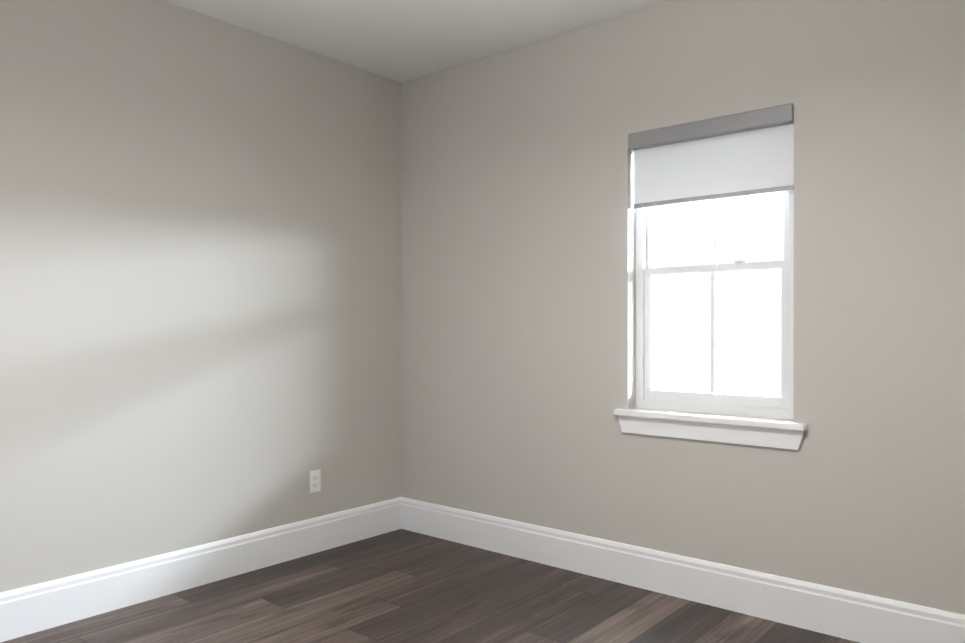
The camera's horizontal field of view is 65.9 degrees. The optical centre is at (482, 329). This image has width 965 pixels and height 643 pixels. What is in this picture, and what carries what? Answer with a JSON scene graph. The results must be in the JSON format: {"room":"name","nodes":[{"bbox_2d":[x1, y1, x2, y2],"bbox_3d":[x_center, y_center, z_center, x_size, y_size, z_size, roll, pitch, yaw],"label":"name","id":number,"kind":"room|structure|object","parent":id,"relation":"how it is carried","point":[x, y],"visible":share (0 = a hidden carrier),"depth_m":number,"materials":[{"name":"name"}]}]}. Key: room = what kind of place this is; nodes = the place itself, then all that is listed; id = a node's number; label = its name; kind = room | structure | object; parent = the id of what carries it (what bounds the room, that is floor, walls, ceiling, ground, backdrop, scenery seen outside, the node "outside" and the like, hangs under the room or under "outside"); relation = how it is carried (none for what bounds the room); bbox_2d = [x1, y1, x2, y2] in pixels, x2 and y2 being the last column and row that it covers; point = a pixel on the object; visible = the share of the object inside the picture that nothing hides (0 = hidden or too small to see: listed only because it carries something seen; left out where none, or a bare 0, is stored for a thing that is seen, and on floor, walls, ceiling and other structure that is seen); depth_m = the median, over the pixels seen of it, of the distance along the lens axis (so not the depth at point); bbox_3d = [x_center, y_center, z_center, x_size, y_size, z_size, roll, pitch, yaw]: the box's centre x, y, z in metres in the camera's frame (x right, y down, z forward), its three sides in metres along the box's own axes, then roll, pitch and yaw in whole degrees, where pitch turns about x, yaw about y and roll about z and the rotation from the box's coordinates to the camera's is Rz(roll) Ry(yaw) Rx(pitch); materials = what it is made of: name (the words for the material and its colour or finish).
{"room":"empty room","nodes":[
{"label":"empty room","id":0,"kind":"room"},
{"bbox_2d":[0,0,400,592],"bbox_3d":[-1.767,-0.170,3.190,0.150,2.790,4.065,0,0,40],"label":"wall","id":1,"kind":"structure","parent":0,"point":[200,278],"depth_m":3.50,"materials":[{"name":"beige paint"}]},
{"bbox_2d":[0,497,400,641],"bbox_3d":[-1.719,1.130,3.119,0.017,0.190,3.815,0,0,40],"label":"baseboard","id":2,"kind":"structure","parent":1,"relation":"attached to","point":[30,609],"depth_m":3.47,"materials":[{"name":"white wood"}]},
{"bbox_2d":[310,470,320,492],"bbox_3d":[-0.917,0.834,4.081,0.009,0.118,0.072,0,0,40],"label":"electrical outlet","id":3,"kind":"object","parent":1,"relation":"attached to","point":[315,480],"visible":1,"depth_m":4.08,"materials":[{"name":"white plastic"}]},
{"bbox_2d":[165,0,670,82],"bbox_3d":[-0.277,-1.503,1.939,4.040,0.522,4.065,0,0,40],"label":"ceiling","id":4,"kind":"structure","parent":0,"point":[400,41],"depth_m":3.70,"materials":[{"name":"paint"}]},
{"bbox_2d":[0,529,858,642],"bbox_3d":[-0.277,1.266,1.942,4.040,0.080,4.065,0,0,40],"label":"floor","id":5,"kind":"structure","parent":0,"point":[401,586],"depth_m":3.25,"materials":[{"name":"brown wood"}]},
{"bbox_2d":[401,0,964,613],"bbox_3d":[0.981,-0.171,3.440,4.040,2.790,0.150,0,0,40],"label":"wall","id":6,"kind":"structure","parent":0,"point":[517,286],"depth_m":3.36,"materials":[{"name":"beige paint"}]},
{"bbox_2d":[401,497,964,642],"bbox_3d":[0.927,1.129,3.377,3.740,0.190,0.017,0,0,40],"label":"baseboard","id":7,"kind":"structure","parent":6,"relation":"attached to","point":[847,614],"depth_m":3.32,"materials":[{"name":"white wood"}]},
{"bbox_2d":[614,408,806,449],"bbox_3d":[1.005,0.441,3.345,0.880,0.112,0.124,0,0,40],"label":"window sill","id":8,"kind":"structure","parent":6,"relation":"attached to","point":[769,433],"depth_m":3.28,"materials":[{"name":"white wood"}]},
{"bbox_2d":[628,103,793,208],"bbox_3d":[1.013,-0.760,3.354,0.766,0.355,0.076,0,0,40],"label":"roller blind","id":9,"kind":"object","parent":6,"relation":"in","point":[747,153],"depth_m":3.33,"materials":[{"name":"grey fabric"}]},
{"bbox_2d":[636,190,793,419],"bbox_3d":[1.064,-0.271,3.415,0.770,1.310,0.072,0,0,40],"label":"window unit","id":10,"kind":"structure","parent":6,"relation":"in","point":[713,401],"depth_m":3.40,"materials":[{"name":"white plastic"}]},
{"label":"outside","id":11,"kind":"structure","parent":0,"visible":0},
{"bbox_2d":[653,192,783,396],"bbox_3d":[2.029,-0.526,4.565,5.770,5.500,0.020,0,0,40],"label":"window glass","id":12,"kind":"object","parent":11,"point":[733,336],"depth_m":4.92,"materials":[{"name":"clear glass"}]}
]}

